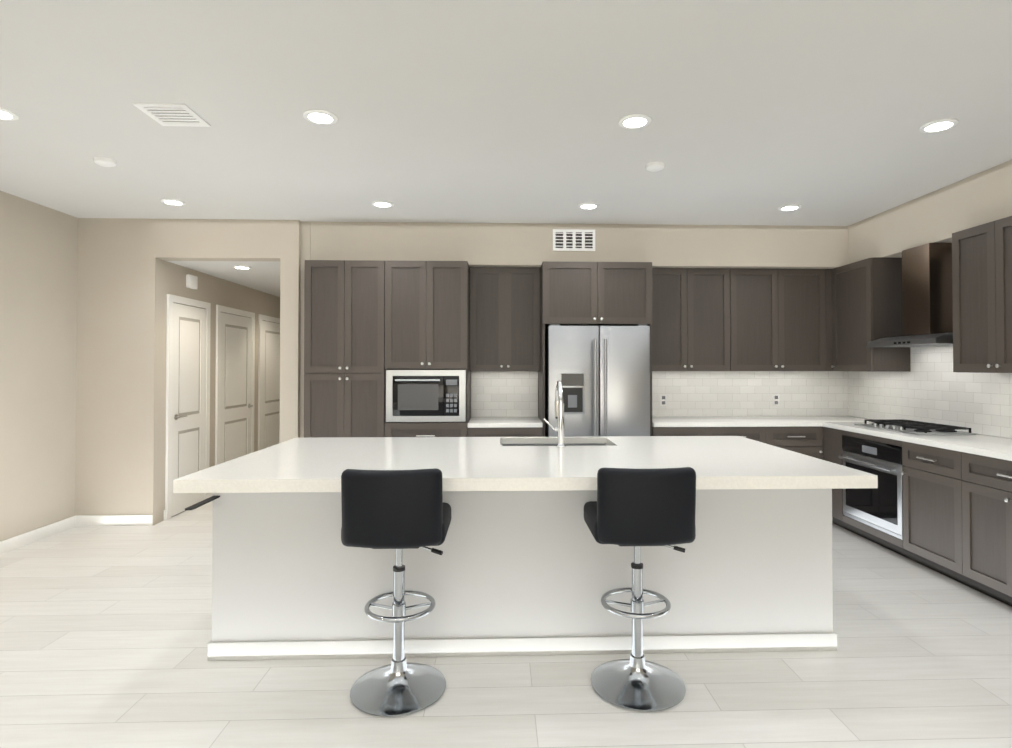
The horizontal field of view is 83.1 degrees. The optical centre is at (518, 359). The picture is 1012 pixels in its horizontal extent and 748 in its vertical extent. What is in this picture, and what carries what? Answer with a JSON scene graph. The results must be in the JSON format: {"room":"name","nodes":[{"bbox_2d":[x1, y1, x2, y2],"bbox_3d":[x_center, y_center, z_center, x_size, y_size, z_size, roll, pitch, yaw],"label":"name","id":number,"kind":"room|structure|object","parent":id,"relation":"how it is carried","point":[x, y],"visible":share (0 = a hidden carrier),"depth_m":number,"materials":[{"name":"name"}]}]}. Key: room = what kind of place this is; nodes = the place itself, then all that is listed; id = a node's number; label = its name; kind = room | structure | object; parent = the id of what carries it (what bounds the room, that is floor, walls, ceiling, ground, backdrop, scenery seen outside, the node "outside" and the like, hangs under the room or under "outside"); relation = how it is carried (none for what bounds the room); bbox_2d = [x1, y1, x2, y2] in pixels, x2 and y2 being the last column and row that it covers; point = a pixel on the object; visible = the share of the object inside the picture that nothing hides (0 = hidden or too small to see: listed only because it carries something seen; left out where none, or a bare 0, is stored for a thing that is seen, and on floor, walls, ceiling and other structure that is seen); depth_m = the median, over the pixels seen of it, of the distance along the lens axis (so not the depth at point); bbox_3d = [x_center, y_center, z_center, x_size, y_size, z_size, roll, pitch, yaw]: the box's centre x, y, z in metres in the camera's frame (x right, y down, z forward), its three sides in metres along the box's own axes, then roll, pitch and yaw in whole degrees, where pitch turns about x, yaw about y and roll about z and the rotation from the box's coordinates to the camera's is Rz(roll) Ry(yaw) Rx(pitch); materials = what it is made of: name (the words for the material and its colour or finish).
{"room":"kitchen","nodes":[
{"label":"kitchen","id":0,"kind":"room"},
{"bbox_2d":[0,191,77,540],"bbox_3d":[-3.873,0.044,0.562,0.150,2.750,9.070,0,-1,-2],"label":"wall","id":1,"kind":"structure","parent":0,"point":[38,297],"depth_m":4.66,"materials":[{"name":"paint"}]},
{"bbox_2d":[0,515,75,554],"bbox_3d":[-3.793,1.372,0.622,0.014,0.095,8.920,0,-1,-2],"label":"baseboard","id":2,"kind":"structure","parent":1,"relation":"attached to","point":[19,541],"depth_m":4.64,"materials":[{"name":"paint"}]},
{"bbox_2d":[75,218,310,524],"bbox_3d":[-3.002,0.105,5.207,2.190,2.750,0.160,0,-1,-2],"label":"wall","id":3,"kind":"structure","parent":0,"point":[120,383],"depth_m":5.12,"materials":[{"name":"paint"}]},
{"bbox_2d":[76,515,152,526],"bbox_3d":[-3.588,1.431,5.084,0.650,0.095,0.014,0,-1,-2],"label":"baseboard","id":4,"kind":"structure","parent":3,"relation":"attached to","point":[81,520],"depth_m":5.08,"materials":[{"name":"paint"}]},
{"bbox_2d":[164,261,279,509],"bbox_3d":[-3.404,0.306,7.133,0.150,2.400,3.720,0,-1,-2],"label":"wall","id":5,"kind":"structure","parent":0,"point":[214,291],"depth_m":6.20,"materials":[{"name":"paint"}]},
{"bbox_2d":[165,294,210,519],"bbox_3d":[-3.248,0.439,5.675,0.063,2.095,0.760,0,-1,-2],"label":"hall door","id":6,"kind":"structure","parent":5,"relation":"in","point":[188,389],"depth_m":5.62,"materials":[{"name":"paint"}]},
{"bbox_2d":[186,274,197,288],"bbox_3d":[-3.259,-0.778,5.701,0.043,0.130,0.140,0,-1,-2],"label":"door chime","id":7,"kind":"object","parent":5,"relation":"attached to","point":[191,281],"visible":1,"depth_m":5.66,"materials":[{"name":"white plastic"}]},
{"bbox_2d":[215,305,254,464],"bbox_3d":[-3.281,0.452,6.685,0.063,2.095,0.940,0,-1,-2],"label":"hall door","id":8,"kind":"structure","parent":5,"relation":"in","point":[234,383],"depth_m":6.64,"materials":[{"name":"paint"}]},
{"bbox_2d":[258,314,279,450],"bbox_3d":[-3.316,0.467,7.764,0.063,2.095,0.900,0,-1,-2],"label":"hall door","id":9,"kind":"structure","parent":5,"relation":"in","point":[269,381],"depth_m":7.61,"materials":[{"name":"paint"}]},
{"bbox_2d":[168,261,279,296],"bbox_3d":[-2.791,-0.943,7.220,1.500,0.100,3.819,0,-1,-2],"label":"ceiling","id":10,"kind":"structure","parent":0,"point":[263,276],"depth_m":5.88,"materials":[{"name":"paint"}]},
{"bbox_2d":[232,266,251,268],"bbox_3d":[-2.719,-0.909,5.620,0.176,0.010,0.176,0,-1,-2],"label":"recessed light","id":11,"kind":"object","parent":10,"relation":"in","point":[242,267],"visible":1,"depth_m":5.62,"materials":[{"name":"white plastic"}]},
{"bbox_2d":[0,501,1011,747],"bbox_3d":[-0.199,1.497,2.678,7.930,0.100,13.200,0,-1,-2],"label":"floor","id":12,"kind":"structure","parent":0,"point":[105,635],"depth_m":2.58,"materials":[{"name":"white wood"}]},
{"bbox_2d":[304,260,384,437],"bbox_3d":[-1.545,0.301,5.329,0.702,2.358,0.657,0,-1,-2],"label":"pantry cabinet","id":13,"kind":"object","parent":12,"relation":"on","point":[344,348],"visible":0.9,"depth_m":5.04,"materials":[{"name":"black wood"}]},
{"bbox_2d":[341,468,450,716],"bbox_3d":[-0.524,0.947,2.493,0.430,0.994,0.457,0,-1,-2],"label":"bar stool","id":14,"kind":"object","parent":12,"relation":"on","point":[398,510],"visible":1,"depth_m":2.32,"materials":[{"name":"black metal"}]},
{"bbox_2d":[385,261,470,436],"bbox_3d":[-0.826,0.301,5.350,0.730,2.358,0.662,0,-1,-2],"label":"microwave cabinet","id":15,"kind":"object","parent":12,"relation":"on","point":[427,315],"visible":0.46,"depth_m":5.07,"materials":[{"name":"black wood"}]},
{"bbox_2d":[386,370,465,421],"bbox_3d":[-0.822,0.320,5.221,0.698,0.456,0.448,0,-1,-2],"label":"built-in microwave","id":16,"kind":"object","parent":15,"relation":"in","point":[425,395],"visible":0.98,"depth_m":5.04,"materials":[{"name":"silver metal"}]},
{"bbox_2d":[468,427,541,436],"bbox_3d":[-0.127,1.042,5.363,0.664,0.876,0.662,0,-1,-2],"label":"base cabinet","id":17,"kind":"object","parent":12,"relation":"on","point":[510,432],"visible":0.04,"depth_m":5.08,"materials":[{"name":"brown wood"}]},
{"bbox_2d":[468,417,542,427],"bbox_3d":[-0.127,0.583,5.377,0.664,0.040,0.646,0,-1,-2],"label":"countertop","id":18,"kind":"structure","parent":17,"relation":"on","point":[489,422],"depth_m":5.10,"materials":[{"name":"stone"}]},
{"bbox_2d":[177,488,845,660],"bbox_3d":[0.031,1.025,3.299,3.087,0.861,1.475,0,-1,-2],"label":"kitchen island","id":19,"kind":"object","parent":12,"relation":"on","point":[525,563],"depth_m":2.81,"materials":[{"name":"paint"}]},
{"bbox_2d":[173,436,876,491],"bbox_3d":[0.039,0.564,3.300,3.144,0.058,1.506,0,-1,-2],"label":"island countertop","id":20,"kind":"structure","parent":19,"relation":"on","point":[720,463],"depth_m":2.92,"materials":[{"name":"white stone"}]},
{"bbox_2d":[543,380,565,447],"bbox_3d":[0.222,0.334,3.621,0.141,0.410,0.251,0,-1,-2],"label":"faucet","id":21,"kind":"object","parent":20,"relation":"on","point":[559,412],"visible":1,"depth_m":3.52,"materials":[{"name":"silver metal"}]},
{"bbox_2d":[500,443,608,445],"bbox_3d":[0.251,0.691,3.784,0.738,0.222,0.398,0,-1,-2],"label":"undermount sink","id":22,"kind":"object","parent":20,"relation":"in","point":[566,444],"visible":0.04,"depth_m":3.98,"materials":[{"name":"silver metal"}]},
{"bbox_2d":[538,261,652,436],"bbox_3d":[0.703,0.302,5.402,0.989,2.358,0.657,0,-1,-2],"label":"tall cabinet","id":23,"kind":"object","parent":12,"relation":"on","point":[595,293],"visible":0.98,"depth_m":5.12,"materials":[{"name":"brown wood"}]},
{"bbox_2d":[545,324,649,436],"bbox_3d":[0.705,0.585,5.332,0.899,1.790,0.748,0,-1,-2],"label":"refrigerator","id":24,"kind":"object","parent":12,"relation":"on","point":[601,374],"visible":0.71,"depth_m":5.03,"materials":[{"name":"silver metal"}]},
{"bbox_2d":[584,467,695,711],"bbox_3d":[0.531,0.947,2.526,0.430,0.994,0.457,0,-1,-2],"label":"bar stool","id":25,"kind":"object","parent":12,"relation":"on","point":[636,508],"visible":1,"depth_m":2.35,"materials":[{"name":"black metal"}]},
{"bbox_2d":[652,426,715,435],"bbox_3d":[1.463,1.043,5.431,0.530,0.876,0.628,0,-1,-2],"label":"base cabinet","id":26,"kind":"object","parent":12,"relation":"on","point":[656,431],"depth_m":5.12,"materials":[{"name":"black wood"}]},
{"bbox_2d":[712,427,775,445],"bbox_3d":[1.948,1.044,5.447,0.679,0.876,0.628,0,-1,-2],"label":"base cabinet","id":27,"kind":"object","parent":12,"relation":"on","point":[767,435],"depth_m":5.15,"materials":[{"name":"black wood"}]},
{"bbox_2d":[652,416,819,426],"bbox_3d":[1.948,0.583,5.444,1.500,0.040,0.646,0,-1,-2],"label":"countertop","id":28,"kind":"structure","parent":27,"relation":"on","point":[657,421],"depth_m":5.20,"materials":[{"name":"stone"}]},
{"bbox_2d":[776,426,822,459],"bbox_3d":[2.463,1.044,5.463,0.589,0.876,0.628,0,-1,-2],"label":"base cabinet","id":29,"kind":"object","parent":12,"relation":"on","point":[806,440],"depth_m":5.16,"materials":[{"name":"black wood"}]},
{"bbox_2d":[823,427,898,534],"bbox_3d":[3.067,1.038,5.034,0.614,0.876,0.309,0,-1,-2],"label":"base cabinet","id":30,"kind":"object","parent":12,"relation":"on","point":[832,438],"depth_m":4.91,"materials":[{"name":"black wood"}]},
{"bbox_2d":[838,435,902,539],"bbox_3d":[3.001,0.976,4.516,0.575,0.674,0.716,0,-1,-2],"label":"wall oven","id":31,"kind":"object","parent":30,"relation":"in","point":[880,507],"visible":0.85,"depth_m":4.42,"materials":[{"name":"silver metal"}]},
{"bbox_2d":[899,441,950,577],"bbox_3d":[3.105,1.023,3.859,0.614,0.876,0.595,0,-1,-2],"label":"base cabinet","id":32,"kind":"object","parent":12,"relation":"on","point":[926,470],"depth_m":3.92,"materials":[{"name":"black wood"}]},
{"bbox_2d":[951,450,1011,606],"bbox_3d":[3.125,1.014,3.246,0.614,0.876,0.869,0,-1,-2],"label":"base cabinet","id":33,"kind":"object","parent":12,"relation":"on","point":[957,516],"depth_m":3.47,"materials":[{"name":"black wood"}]},
{"bbox_2d":[808,416,1011,460],"bbox_3d":[3.113,0.558,3.550,0.646,0.040,4.506,0,-1,-2],"label":"countertop","id":34,"kind":"structure","parent":33,"relation":"on","point":[990,446],"depth_m":3.95,"materials":[{"name":"stone"}]},
{"bbox_2d":[854,419,976,434],"bbox_3d":[3.108,0.527,4.525,0.440,0.047,0.754,0,-1,-2],"label":"gas cooktop","id":35,"kind":"object","parent":34,"relation":"in","point":[912,427],"visible":1,"depth_m":4.39,"materials":[{"name":"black metal"}]},
{"bbox_2d":[0,0,1011,225],"bbox_3d":[-0.145,-1.385,1.022,7.730,0.120,9.810,0,-1,-2],"label":"ceiling","id":36,"kind":"structure","parent":0,"point":[761,112],"depth_m":2.93,"materials":[{"name":"paint"}]},
{"bbox_2d":[0,108,18,120],"bbox_3d":[-2.735,-1.294,2.993,0.176,0.010,0.176,0,-1,-2],"label":"recessed light","id":37,"kind":"object","parent":36,"relation":"in","point":[6,114],"visible":1,"depth_m":3.02,"materials":[{"name":"white plastic"}]},
{"bbox_2d":[93,157,116,166],"bbox_3d":[-2.667,-1.274,3.685,0.124,0.032,0.124,0,-1,-2],"label":"smoke detector","id":38,"kind":"object","parent":36,"relation":"attached to","point":[104,161],"visible":1,"depth_m":3.65,"materials":[{"name":"white plastic"}]},
{"bbox_2d":[133,103,210,126],"bbox_3d":[-1.825,-1.294,3.022,0.260,0.008,0.260,0,-1,-2],"label":"ceiling vent","id":39,"kind":"object","parent":36,"relation":"in","point":[166,114],"visible":0.96,"depth_m":3.01,"materials":[{"name":"white plastic"}]},
{"bbox_2d":[160,199,185,205],"bbox_3d":[-2.787,-1.272,4.612,0.176,0.010,0.176,0,-1,-2],"label":"recessed light","id":40,"kind":"object","parent":36,"relation":"in","point":[174,202],"visible":0.98,"depth_m":4.61,"materials":[{"name":"white plastic"}]},
{"bbox_2d":[303,109,337,124],"bbox_3d":[-1.055,-1.293,3.047,0.176,0.010,0.176,0,-1,-2],"label":"recessed light","id":41,"kind":"object","parent":36,"relation":"in","point":[318,116],"visible":1,"depth_m":3.04,"materials":[{"name":"white plastic"}]},
{"bbox_2d":[372,201,393,207],"bbox_3d":[-1.108,-1.272,4.666,0.176,0.010,0.176,0,-1,-2],"label":"recessed light","id":42,"kind":"object","parent":36,"relation":"in","point":[384,204],"visible":0.96,"depth_m":4.66,"materials":[{"name":"white plastic"}]},
{"bbox_2d":[578,203,598,208],"bbox_3d":[0.582,-1.271,4.721,0.176,0.010,0.176,0,-1,-2],"label":"recessed light","id":43,"kind":"object","parent":36,"relation":"in","point":[588,205],"visible":1,"depth_m":4.71,"materials":[{"name":"white plastic"}]},
{"bbox_2d":[619,114,651,128],"bbox_3d":[0.634,-1.292,3.102,0.176,0.010,0.176,0,-1,-2],"label":"recessed light","id":44,"kind":"object","parent":36,"relation":"in","point":[634,121],"visible":1,"depth_m":3.10,"materials":[{"name":"white plastic"}]},
{"bbox_2d":[645,161,664,171],"bbox_3d":[0.902,-1.273,3.770,0.124,0.032,0.124,0,-1,-2],"label":"smoke detector","id":45,"kind":"object","parent":36,"relation":"attached to","point":[654,166],"visible":1,"depth_m":3.73,"materials":[{"name":"white plastic"}]},
{"bbox_2d":[778,204,801,210],"bbox_3d":[2.271,-1.270,4.775,0.176,0.010,0.176,0,-1,-2],"label":"recessed light","id":46,"kind":"object","parent":36,"relation":"in","point":[789,207],"visible":1,"depth_m":4.76,"materials":[{"name":"white plastic"}]},
{"bbox_2d":[919,118,958,132],"bbox_3d":[2.323,-1.292,3.156,0.176,0.010,0.176,0,-1,-2],"label":"recessed light","id":47,"kind":"object","parent":36,"relation":"in","point":[938,125],"visible":1,"depth_m":3.15,"materials":[{"name":"white plastic"}]},
{"bbox_2d":[311,222,847,268],"bbox_3d":[0.731,-1.071,5.538,5.288,0.388,0.430,0,-1,-2],"label":"wall","id":48,"kind":"structure","parent":0,"point":[659,246],"depth_m":5.32,"materials":[{"name":"paint"}]},
{"bbox_2d":[553,229,594,250],"bbox_3d":[0.519,-1.114,5.313,0.397,0.199,0.008,0,-1,-2],"label":"air vent","id":49,"kind":"structure","parent":48,"relation":"attached to","point":[572,240],"depth_m":5.31,"materials":[{"name":"white plastic"}]},
{"bbox_2d":[902,347,910,371],"bbox_3d":[3.593,0.051,1.123,0.150,2.750,9.710,0,-1,-2],"label":"wall","id":50,"kind":"structure","parent":0,"point":[910,362],"depth_m":4.94,"materials":[{"name":"tile"}]},
{"bbox_2d":[831,257,909,370],"bbox_3d":[3.182,-0.388,5.205,0.373,0.983,0.569,0,-1,-2],"label":"upper cabinet","id":51,"kind":"object","parent":50,"relation":"attached to","point":[866,300],"visible":1,"depth_m":4.96,"materials":[{"name":"brown wood"}]},
{"bbox_2d":[867,243,952,346],"bbox_3d":[3.194,-0.499,4.517,0.394,0.776,0.775,0,-1,-2],"label":"hood chimney","id":52,"kind":"object","parent":50,"relation":"attached to","point":[927,308],"visible":0.83,"depth_m":4.35,"materials":[{"name":"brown metal"}]},
{"bbox_2d":[848,345,1011,437],"bbox_3d":[3.430,-0.182,3.564,0.012,1.439,4.493,0,-1,-2],"label":"backsplash","id":53,"kind":"structure","parent":50,"relation":"attached to","point":[931,387],"depth_m":4.63,"materials":[{"name":"tile"}]},
{"bbox_2d":[952,216,1011,372],"bbox_3d":[3.231,-0.408,3.684,0.373,0.983,0.700,0,-1,-2],"label":"upper cabinet","id":54,"kind":"object","parent":50,"relation":"attached to","point":[982,291],"visible":1,"depth_m":3.78,"materials":[{"name":"brown wood"}]},
{"bbox_2d":[848,160,1011,263],"bbox_3d":[3.318,-1.101,3.316,0.260,0.388,4.180,0,-1,-2],"label":"wall","id":55,"kind":"structure","parent":0,"point":[941,215],"depth_m":4.31,"materials":[{"name":"paint"}]},
{"bbox_3d":[0.671,0.113,5.811,5.390,2.750,0.150,0,-1,-2],"label":"wall","id":56,"kind":"structure","parent":0,"visible":0},
{"bbox_2d":[471,371,537,416],"bbox_3d":[-0.137,0.338,5.697,0.664,0.455,0.012,0,-1,-2],"label":"backsplash","id":57,"kind":"structure","parent":56,"relation":"attached to","point":[504,393],"depth_m":5.69,"materials":[{"name":"tile"}]},
{"bbox_2d":[470,267,539,370],"bbox_3d":[-0.131,-0.384,5.534,0.664,0.983,0.357,0,-1,-2],"label":"upper cabinet","id":58,"kind":"object","parent":56,"relation":"attached to","point":[504,318],"visible":0.94,"depth_m":5.39,"materials":[{"name":"brown wood"}]},
{"bbox_2d":[652,268,729,370],"bbox_3d":[1.607,-0.383,5.590,0.826,0.983,0.357,0,-1,-2],"label":"upper cabinet","id":59,"kind":"object","parent":56,"relation":"attached to","point":[691,319],"visible":0.92,"depth_m":5.45,"materials":[{"name":"brown wood"}]},
{"bbox_2d":[652,371,847,415],"bbox_3d":[2.269,0.339,5.774,2.163,0.455,0.012,0,-1,-2],"label":"backsplash","id":60,"kind":"structure","parent":56,"relation":"attached to","point":[746,393],"depth_m":5.77,"materials":[{"name":"tile"}]},
{"bbox_2d":[660,394,666,405],"bbox_3d":[1.459,0.405,5.737,0.072,0.115,0.008,0,-1,-2],"label":"electrical outlet","id":61,"kind":"object","parent":60,"relation":"attached to","point":[663,399],"visible":1,"depth_m":5.73,"materials":[{"name":"white plastic"}]},
{"bbox_2d":[773,394,779,405],"bbox_3d":[2.608,0.405,5.774,0.072,0.115,0.008,0,-1,-2],"label":"electrical outlet","id":62,"kind":"object","parent":60,"relation":"attached to","point":[776,399],"visible":1,"depth_m":5.77,"materials":[{"name":"white plastic"}]},
{"bbox_2d":[730,268,829,370],"bbox_3d":[2.483,-0.382,5.633,0.925,0.983,0.328,0,-1,-2],"label":"upper cabinet","id":63,"kind":"object","parent":56,"relation":"attached to","point":[780,319],"depth_m":5.48,"materials":[{"name":"brown wood"}]},
{"bbox_2d":[826,269,832,370],"bbox_3d":[3.128,-0.382,5.654,0.481,0.983,0.328,0,-1,-2],"label":"upper cabinet","id":64,"kind":"object","parent":56,"relation":"attached to","point":[828,271],"depth_m":5.49,"materials":[{"name":"brown wood"}]}
]}

